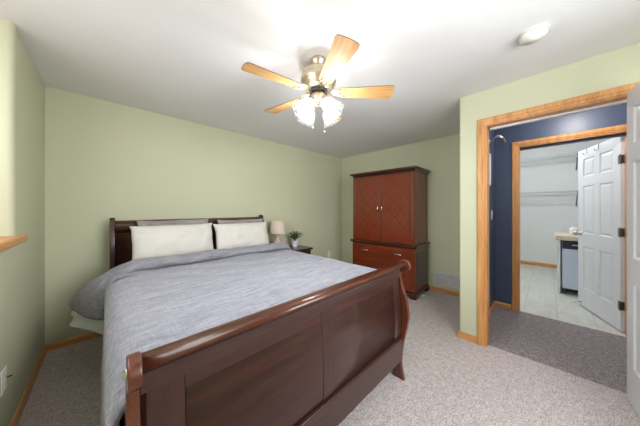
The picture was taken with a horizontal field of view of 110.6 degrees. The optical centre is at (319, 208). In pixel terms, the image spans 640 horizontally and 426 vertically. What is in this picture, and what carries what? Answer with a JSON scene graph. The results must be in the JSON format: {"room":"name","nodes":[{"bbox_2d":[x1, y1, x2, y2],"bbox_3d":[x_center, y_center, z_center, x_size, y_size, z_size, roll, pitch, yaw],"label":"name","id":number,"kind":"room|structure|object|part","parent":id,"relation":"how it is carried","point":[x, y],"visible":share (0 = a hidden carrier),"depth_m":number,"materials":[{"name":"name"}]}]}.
{"room":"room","nodes":[
{"label":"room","id":0,"kind":"room"},
{"bbox_2d":[0,18,44,425],"bbox_3d":[-1.295,0.090,0.373,0.550,2.440,4.100,0,0,-44],"label":"wall","id":1,"kind":"structure","parent":0,"point":[22,88],"depth_m":1.44,"materials":[{"name":"green paint"}]},
{"bbox_2d":[0,365,11,396],"bbox_3d":[-1.698,0.925,1.202,0.026,0.125,0.085,0,0,-44],"label":"wall outlet","id":2,"kind":"object","parent":1,"relation":"attached to","point":[3,375],"visible":1,"depth_m":1.18,"materials":[{"name":"white plastic"}]},
{"bbox_3d":[-1.705,0.925,1.194,0.005,0.125,0.085,0,0,-44],"label":"plate","id":3,"kind":"part","parent":2,"relation":"part of","materials":[{"name":"white plastic"}]},
{"bbox_2d":[0,234,27,251],"bbox_3d":[-1.154,0.186,0.256,0.586,0.046,2.715,0,0,-44],"label":"window sill","id":4,"kind":"structure","parent":1,"relation":"attached to","point":[6,242],"depth_m":1.22,"materials":[{"name":"brown wood"}]},
{"bbox_2d":[10,345,46,425],"bbox_3d":[-1.263,1.279,0.744,0.013,0.062,3.586,0,0,-44],"label":"baseboard","id":5,"kind":"structure","parent":1,"relation":"attached to","point":[17,415],"depth_m":1.54,"materials":[{"name":"brown wood"}]},
{"bbox_2d":[45,86,341,344],"bbox_3d":[-1.288,0.090,3.322,5.070,2.440,0.120,0,0,-44],"label":"wall","id":6,"kind":"structure","parent":0,"point":[105,160],"depth_m":2.54,"materials":[{"name":"green paint"}]},
{"bbox_2d":[46,332,102,350],"bbox_3d":[-1.016,1.279,3.494,4.200,0.062,0.013,0,0,-44],"label":"baseboard","id":7,"kind":"structure","parent":6,"relation":"attached to","point":[88,336],"depth_m":2.14,"materials":[{"name":"brown wood"}]},
{"bbox_2d":[0,0,639,158],"bbox_3d":[0.182,-1.180,1.808,5.070,0.100,4.340,0,0,-44],"label":"ceiling","id":8,"kind":"structure","parent":0,"point":[180,59],"depth_m":1.60,"materials":[{"name":"white paint"}]},
{"bbox_2d":[241,34,394,132],"bbox_3d":[-0.040,-0.851,1.682,1.081,0.556,1.080,0,0,-44],"label":"ceiling fan","id":9,"kind":"object","parent":8,"relation":"hanging from","point":[318,79],"visible":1,"depth_m":1.59,"materials":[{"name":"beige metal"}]},
{"bbox_3d":[-0.309,-0.880,1.474,0.403,0.006,0.142,0,11,-35],"label":"blade","id":10,"kind":"part","parent":9,"relation":"part of","materials":[{"name":"brown wood"}]},
{"bbox_3d":[-0.301,-0.880,1.898,0.403,0.006,0.142,0,11,37],"label":"blade","id":11,"kind":"part","parent":9,"relation":"part of","materials":[{"name":"brown wood"}]},
{"bbox_2d":[304,96,313,107],"bbox_3d":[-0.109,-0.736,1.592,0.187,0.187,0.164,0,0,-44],"label":"socket","id":12,"kind":"object","parent":9,"relation":"attached to","point":[310,100],"depth_m":1.61,"materials":[{"name":"glass"}]},
{"bbox_2d":[307,104,314,116],"bbox_3d":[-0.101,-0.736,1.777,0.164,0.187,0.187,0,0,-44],"label":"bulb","id":13,"kind":"object","parent":9,"relation":"attached to","point":[312,106],"depth_m":1.73,"materials":[{"name":"glass"}]},
{"bbox_2d":[322,104,330,115],"bbox_3d":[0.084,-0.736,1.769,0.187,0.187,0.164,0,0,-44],"label":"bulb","id":14,"kind":"object","parent":9,"relation":"attached to","point":[328,113],"depth_m":1.73,"materials":[{"name":"glass"}]},
{"bbox_2d":[322,95,330,106],"bbox_3d":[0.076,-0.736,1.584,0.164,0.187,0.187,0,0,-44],"label":"socket","id":15,"kind":"object","parent":9,"relation":"attached to","point":[325,100],"depth_m":1.60,"materials":[{"name":"glass"}]},
{"bbox_3d":[0.106,-0.880,2.022,0.142,0.006,0.403,-12,-4,19],"label":"blade","id":16,"kind":"part","parent":9,"relation":"part of","materials":[{"name":"brown wood"}]},
{"bbox_3d":[0.093,-0.880,1.335,0.142,0.006,0.403,11,-3,-17],"label":"blade","id":17,"kind":"part","parent":9,"relation":"part of","materials":[{"name":"brown wood"}]},
{"bbox_3d":[0.349,-0.880,1.674,0.403,0.006,0.142,0,-11,1],"label":"blade","id":18,"kind":"part","parent":9,"relation":"part of","materials":[{"name":"brown wood"}]},
{"bbox_2d":[518,23,549,44],"bbox_3d":[1.368,-1.106,1.420,0.148,0.048,0.148,0,0,-44],"label":"smoke detector","id":19,"kind":"object","parent":8,"relation":"attached to","point":[533,34],"visible":1,"depth_m":1.39,"materials":[{"name":"white plastic"}]},
{"bbox_2d":[17,263,639,425],"bbox_3d":[1.779,1.360,2.662,8.450,0.100,5.300,0,0,-44],"label":"floor","id":20,"kind":"structure","parent":0,"point":[450,380],"depth_m":1.75,"materials":[{"name":"beige carpet"}]},
{"bbox_2d":[109,215,410,425],"bbox_3d":[-0.699,0.699,1.984,1.700,1.223,2.382,0,0,-44],"label":"sleigh bed","id":21,"kind":"object","parent":20,"relation":"on","point":[311,359],"visible":0.61,"depth_m":0.97,"materials":[{"name":"brown wood"}]},
{"bbox_3d":[-2.073,0.699,2.211,0.040,1.223,0.141,0,0,-44],"label":"post","id":22,"kind":"part","parent":21,"relation":"part of","materials":[{"name":"brown wood"}]},
{"bbox_3d":[-1.301,1.117,1.434,0.030,0.185,2.170,0,0,-44],"label":"rail","id":23,"kind":"part","parent":21,"relation":"part of","materials":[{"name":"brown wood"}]},
{"bbox_3d":[-0.510,0.848,0.605,0.030,0.923,0.141,0,0,-44],"label":"post","id":24,"kind":"part","parent":21,"relation":"part of","materials":[{"name":"brown wood"}]},
{"bbox_3d":[-1.467,0.550,2.776,1.637,0.716,0.048,0,0,-44],"label":"headboard","id":25,"kind":"part","parent":21,"relation":"part of","materials":[{"name":"brown wood"}]},
{"bbox_3d":[-1.474,0.209,2.784,1.615,0.112,0.082,0,0,-44],"label":"cove moulding","id":26,"kind":"part","parent":21,"relation":"part of","materials":[{"name":"brown wood"}]},
{"bbox_3d":[-1.477,0.178,2.787,1.615,0.122,0.090,0,0,-44],"label":"rail","id":27,"kind":"part","parent":21,"relation":"part of","materials":[{"name":"brown wood"}]},
{"bbox_2d":[69,242,376,425],"bbox_3d":[-0.687,0.827,1.863,2.022,0.820,1.911,0,0,-44],"label":"comforter","id":28,"kind":"object","parent":21,"relation":"on","point":[144,304],"visible":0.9,"depth_m":1.45,"materials":[{"name":"grey fabric"}]},
{"bbox_3d":[-0.213,0.537,0.913,0.603,0.055,0.008,0,0,-44],"label":"panel rail","id":29,"kind":"part","parent":21,"relation":"part of","materials":[{"name":"brown wood"}]},
{"bbox_3d":[0.048,0.721,1.172,1.580,0.510,0.048,0,0,-44],"label":"footboard","id":30,"kind":"part","parent":21,"relation":"part of","materials":[{"name":"brown wood"}]},
{"bbox_3d":[0.056,0.479,1.164,1.558,0.085,0.082,0,0,-44],"label":"cove moulding","id":31,"kind":"part","parent":21,"relation":"part of","materials":[{"name":"brown wood"}]},
{"bbox_3d":[0.059,0.455,1.161,1.558,0.092,0.090,0,0,-44],"label":"rail","id":32,"kind":"part","parent":21,"relation":"part of","materials":[{"name":"brown wood"}]},
{"bbox_3d":[0.057,1.057,1.163,1.534,0.166,0.052,0,0,-44],"label":"rail","id":33,"kind":"part","parent":21,"relation":"part of","materials":[{"name":"brown wood"}]},
{"bbox_3d":[0.298,0.537,1.409,0.658,0.055,0.008,0,0,-44],"label":"panel rail","id":34,"kind":"part","parent":21,"relation":"part of","materials":[{"name":"brown wood"}]},
{"bbox_3d":[0.630,0.848,1.713,0.030,0.923,0.141,0,0,-44],"label":"post","id":35,"kind":"part","parent":21,"relation":"part of","materials":[{"name":"brown wood"}]},
{"bbox_3d":[-0.703,0.815,1.980,1.540,0.390,2.020,0,0,-44],"label":"mattress","id":36,"kind":"object","parent":21,"relation":"on","visible":0},
{"bbox_2d":[69,311,103,334],"bbox_3d":[-1.867,0.824,1.837,0.295,0.389,0.634,0,0,-44],"label":"sheet","id":37,"kind":"object","parent":36,"relation":"hanging from","point":[78,321],"visible":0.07,"depth_m":1.72,"materials":[{"name":"white fabric"}]},
{"bbox_2d":[129,223,213,259],"bbox_3d":[-1.481,0.340,2.287,0.739,0.358,0.212,0,0,-43],"label":"pillow","id":38,"kind":"object","parent":36,"relation":"on","point":[147,241],"visible":0.86,"depth_m":2.18,"materials":[{"name":"beige fabric"}]},
{"bbox_2d":[136,218,208,225],"bbox_3d":[-1.584,0.326,2.443,0.130,0.423,0.681,0,0,44],"label":"pillow","id":39,"kind":"object","parent":36,"relation":"on","point":[191,221],"visible":0.11,"depth_m":2.42,"materials":[{"name":"grey fabric"}]},
{"bbox_2d":[217,218,262,223],"bbox_3d":[-1.039,0.336,2.973,0.642,0.403,0.127,0,0,-44],"label":"pillow","id":40,"kind":"object","parent":36,"relation":"on","point":[245,220],"visible":0.15,"depth_m":2.93,"materials":[{"name":"grey fabric"}]},
{"bbox_2d":[213,222,268,248],"bbox_3d":[-0.964,0.347,2.802,0.225,0.341,0.710,0,0,41],"label":"pillow","id":41,"kind":"object","parent":36,"relation":"on","point":[228,236],"visible":0.86,"depth_m":2.69,"materials":[{"name":"beige fabric"}]},
{"bbox_2d":[290,245,312,253],"bbox_3d":[-0.484,0.976,3.643,0.610,0.668,0.440,0,0,-44],"label":"nightstand","id":42,"kind":"object","parent":20,"relation":"on","point":[305,249],"visible":0.09,"depth_m":3.64,"materials":[{"name":"brown wood"}]},
{"bbox_2d":[269,221,285,242],"bbox_3d":[-0.663,0.415,3.468,0.256,0.452,0.256,0,0,-44],"label":"table lamp","id":43,"kind":"object","parent":42,"relation":"on","point":[276,227],"visible":0.69,"depth_m":3.38,"materials":[{"name":"fabric"}]},
{"bbox_3d":[-0.663,0.284,3.468,0.256,0.190,0.256,0,0,-44],"label":"lamp shade","id":44,"kind":"part","parent":43,"relation":"part of","materials":[{"name":"beige fabric"}]},
{"bbox_2d":[285,231,303,247],"bbox_3d":[-0.428,0.504,3.741,0.289,0.276,0.209,0,0,26],"label":"potted plant","id":45,"kind":"object","parent":42,"relation":"on","point":[295,235],"visible":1,"depth_m":3.71,"materials":[{"name":"green plant"}]},
{"bbox_3d":[-0.423,0.585,3.730,0.114,0.114,0.114,0,0,-44],"label":"pot","id":46,"kind":"part","parent":45,"relation":"part of","materials":[{"name":"white ceramic"}]},
{"bbox_2d":[350,166,429,299],"bbox_3d":[1.152,0.345,3.759,1.162,1.930,0.610,0,0,44],"label":"armoire","id":47,"kind":"object","parent":20,"relation":"on","point":[390,205],"visible":0.78,"depth_m":3.46,"materials":[{"name":"brown wood"}]},
{"bbox_3d":[0.797,-0.010,3.735,0.405,0.980,0.003,0,0,44],"label":"door panel","id":48,"kind":"part","parent":47,"relation":"part of","materials":[{"name":"brown wood"}]},
{"bbox_3d":[0.804,-0.007,3.742,0.475,1.065,0.016,0,0,44],"label":"door","id":49,"kind":"part","parent":47,"relation":"part of","materials":[{"name":"brown wood"}]},
{"bbox_3d":[0.970,0.745,3.569,1.020,0.290,0.016,0,0,44],"label":"drawer","id":50,"kind":"part","parent":47,"relation":"part of","materials":[{"name":"brown wood"}]},
{"bbox_3d":[0.970,1.050,3.569,1.020,0.290,0.016,0,0,44],"label":"drawer","id":51,"kind":"part","parent":47,"relation":"part of","materials":[{"name":"brown wood"}]},
{"bbox_3d":[1.158,0.559,3.765,1.158,0.052,0.594,0,0,44],"label":"waist moulding","id":52,"kind":"part","parent":47,"relation":"part of","materials":[{"name":"brown wood"}]},
{"bbox_3d":[1.157,-0.583,3.764,1.162,0.074,0.596,0,0,44],"label":"crown","id":53,"kind":"part","parent":47,"relation":"part of","materials":[{"name":"brown wood"}]},
{"bbox_3d":[1.143,-0.010,3.404,0.405,0.980,0.003,0,0,44],"label":"door panel","id":54,"kind":"part","parent":47,"relation":"part of","materials":[{"name":"brown wood"}]},
{"bbox_3d":[1.150,-0.007,3.411,0.475,1.065,0.016,0,0,44],"label":"door","id":55,"kind":"part","parent":47,"relation":"part of","materials":[{"name":"brown wood"}]},
{"bbox_3d":[1.162,1.235,3.769,1.134,0.030,0.582,0,0,44],"label":"plinth moulding","id":56,"kind":"part","parent":47,"relation":"part of","materials":[{"name":"brown wood"}]},
{"bbox_3d":[1.564,0.900,3.398,0.004,0.500,0.440,0,0,44],"label":"panel","id":57,"kind":"part","parent":47,"relation":"part of","materials":[{"name":"brown wood"}]},
{"bbox_2d":[554,232,577,292],"bbox_3d":[4.535,0.860,3.054,0.690,0.900,1.780,0,0,-44],"label":"countertop","id":58,"kind":"structure","parent":20,"relation":"on","point":[559,236],"depth_m":3.44,"materials":[{"name":"beige laminate"}]},
{"bbox_3d":[3.948,0.895,3.666,0.640,0.830,0.020,0,0,-44],"label":"panel","id":59,"kind":"part","parent":58,"relation":"part of","materials":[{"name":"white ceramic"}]},
{"bbox_2d":[554,232,577,240],"bbox_3d":[4.535,0.445,3.054,0.690,0.070,1.780,0,0,-44],"label":"countertop","id":60,"kind":"structure","parent":58,"relation":"on","point":[558,235],"depth_m":3.41,"materials":[{"name":"beige laminate"}]},
{"bbox_2d":[569,226,577,235],"bbox_3d":[3.943,0.336,3.441,0.096,0.146,0.096,0,0,-44],"label":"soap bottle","id":61,"kind":"object","parent":58,"relation":"on","point":[572,228],"visible":0.88,"depth_m":3.42,"materials":[{"name":"white plastic"}]},
{"bbox_2d":[560,240,577,293],"bbox_3d":[4.172,0.900,3.425,0.614,0.820,0.600,0,0,-44],"label":"dishwasher","id":62,"kind":"object","parent":20,"relation":"on","point":[568,249],"visible":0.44,"depth_m":3.38,"materials":[{"name":"grey metal"}]},
{"bbox_3d":[3.967,0.917,3.226,0.024,0.605,0.590,0,0,-44],"label":"door","id":63,"kind":"part","parent":62,"relation":"part of","materials":[{"name":"white metal"}]},
{"bbox_3d":[3.965,0.551,3.225,0.030,0.118,0.590,0,0,-44],"label":"control panel","id":64,"kind":"part","parent":62,"relation":"part of","materials":[{"name":"black plastic"}]},
{"bbox_2d":[342,103,626,308],"bbox_3d":[2.167,0.090,3.318,0.120,2.440,4.700,0,0,-44],"label":"wall","id":65,"kind":"structure","parent":0,"point":[441,156],"depth_m":3.38,"materials":[{"name":"green paint"}]},
{"bbox_2d":[429,285,459,296],"bbox_3d":[1.386,1.279,4.026,0.013,0.062,2.570,0,0,-44],"label":"baseboard","id":66,"kind":"structure","parent":65,"relation":"attached to","point":[438,289],"depth_m":3.44,"materials":[{"name":"brown wood"}]},
{"bbox_2d":[434,271,459,288],"bbox_3d":[1.994,1.095,3.401,0.012,0.205,0.460,0,0,-44],"label":"air vent","id":67,"kind":"object","parent":65,"relation":"in","point":[441,278],"visible":0.69,"depth_m":3.42,"materials":[{"name":"metal"}]},
{"bbox_2d":[495,301,510,308],"bbox_3d":[2.432,1.279,2.949,0.013,0.062,0.172,0,0,-44],"label":"baseboard","id":68,"kind":"structure","parent":65,"relation":"attached to","point":[499,304],"depth_m":2.94,"materials":[{"name":"brown wood"}]},
{"bbox_2d":[512,124,626,336],"bbox_3d":[2.873,0.225,2.577,0.139,2.171,0.964,0,0,-44],"label":"door frame","id":69,"kind":"structure","parent":65,"relation":"attached to","point":[515,145],"depth_m":2.77,"materials":[{"name":"brown wood"}]},
{"bbox_2d":[573,136,624,331],"bbox_3d":[3.392,0.254,2.693,0.186,2.089,0.803,0,0,28],"label":"door","id":70,"kind":"structure","parent":65,"relation":"in","point":[601,166],"depth_m":2.60,"materials":[{"name":"white wood"}]},
{"bbox_3d":[3.502,0.328,3.021,0.074,0.064,0.064,0,0,28],"label":"knob","id":71,"kind":"part","parent":70,"relation":"part of","materials":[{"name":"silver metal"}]},
{"bbox_2d":[489,129,494,308],"bbox_3d":[2.638,0.090,1.929,1.140,2.440,2.050,0,0,-44],"label":"wall","id":72,"kind":"structure","parent":0,"point":[491,132],"depth_m":2.90,"materials":[{"name":"blue paint"}]},
{"bbox_2d":[489,153,490,185],"bbox_3d":[2.017,-0.482,2.654,0.260,0.385,0.017,0,0,-44],"label":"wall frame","id":73,"kind":"object","parent":72,"relation":"attached to","point":[489,153],"visible":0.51,"depth_m":2.71,"materials":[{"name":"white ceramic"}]},
{"bbox_2d":[489,301,495,316],"bbox_3d":[2.017,1.279,2.658,0.986,0.062,0.013,0,0,-44],"label":"baseboard","id":74,"kind":"structure","parent":72,"relation":"attached to","point":[491,309],"depth_m":2.83,"materials":[{"name":"brown wood"}]},
{"bbox_2d":[489,135,505,143],"bbox_3d":[2.158,-0.845,2.693,0.183,0.092,0.081,0,0,24],"label":"wall hook","id":75,"kind":"object","parent":72,"relation":"attached to","point":[500,137],"visible":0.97,"depth_m":2.67,"materials":[{"name":"silver metal"}]},
{"bbox_2d":[460,43,639,336],"bbox_3d":[2.385,0.090,2.146,1.200,2.440,1.515,0,0,-44],"label":"wall","id":76,"kind":"structure","parent":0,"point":[620,67],"depth_m":2.06,"materials":[{"name":"green paint"}]},
{"bbox_2d":[457,330,476,343],"bbox_3d":[1.471,1.279,2.216,0.013,0.062,0.166,0,0,-44],"label":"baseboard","id":77,"kind":"structure","parent":76,"relation":"attached to","point":[471,338],"depth_m":2.21,"materials":[{"name":"brown wood"}]},
{"bbox_2d":[477,82,637,346],"bbox_3d":[1.913,0.225,1.843,0.139,2.171,0.980,0,0,-44],"label":"door frame","id":78,"kind":"structure","parent":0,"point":[625,89],"depth_m":2.11,"materials":[{"name":"brown wood"}]},
{"bbox_2d":[520,138,611,264],"bbox_3d":[4.289,-0.065,3.638,3.490,2.750,3.200,0,0,-44],"label":"wall","id":79,"kind":"structure","parent":0,"point":[540,216],"depth_m":5.04,"materials":[{"name":"white paint"}]},
{"bbox_2d":[520,260,556,267],"bbox_3d":[5.428,1.272,4.744,0.013,0.075,3.000,0,0,-44],"label":"baseboard","id":80,"kind":"structure","parent":79,"relation":"attached to","point":[521,261],"depth_m":5.12,"materials":[{"name":"brown wood"}]},
{"bbox_2d":[520,152,577,169],"bbox_3d":[5.009,-0.991,4.929,0.366,0.322,2.054,0,0,-44],"label":"wire shelf","id":81,"kind":"object","parent":79,"relation":"attached to","point":[571,154],"visible":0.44,"depth_m":4.75,"materials":[{"name":"metal"}]},
{"bbox_3d":[4.890,-1.065,4.813,0.022,0.022,2.050,0,0,-44],"label":"hang rail","id":82,"kind":"part","parent":81,"relation":"part of","materials":[{"name":"white metal"}]},
{"bbox_2d":[520,190,577,205],"bbox_3d":[5.009,-0.221,4.929,0.366,0.322,2.054,0,0,-44],"label":"wire shelf","id":83,"kind":"object","parent":79,"relation":"attached to","point":[571,191],"visible":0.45,"depth_m":4.74,"materials":[{"name":"metal"}]},
{"bbox_3d":[4.890,-0.295,4.813,0.022,0.022,2.050,0,0,-44],"label":"hang rail","id":84,"kind":"part","parent":83,"relation":"part of","materials":[{"name":"white metal"}]},
{"bbox_2d":[627,81,639,418],"bbox_3d":[1.873,0.253,1.227,0.184,2.090,0.813,0,0,42],"label":"door","id":85,"kind":"structure","parent":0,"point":[633,97],"depth_m":1.45,"materials":[{"name":"white wood"}]}
]}

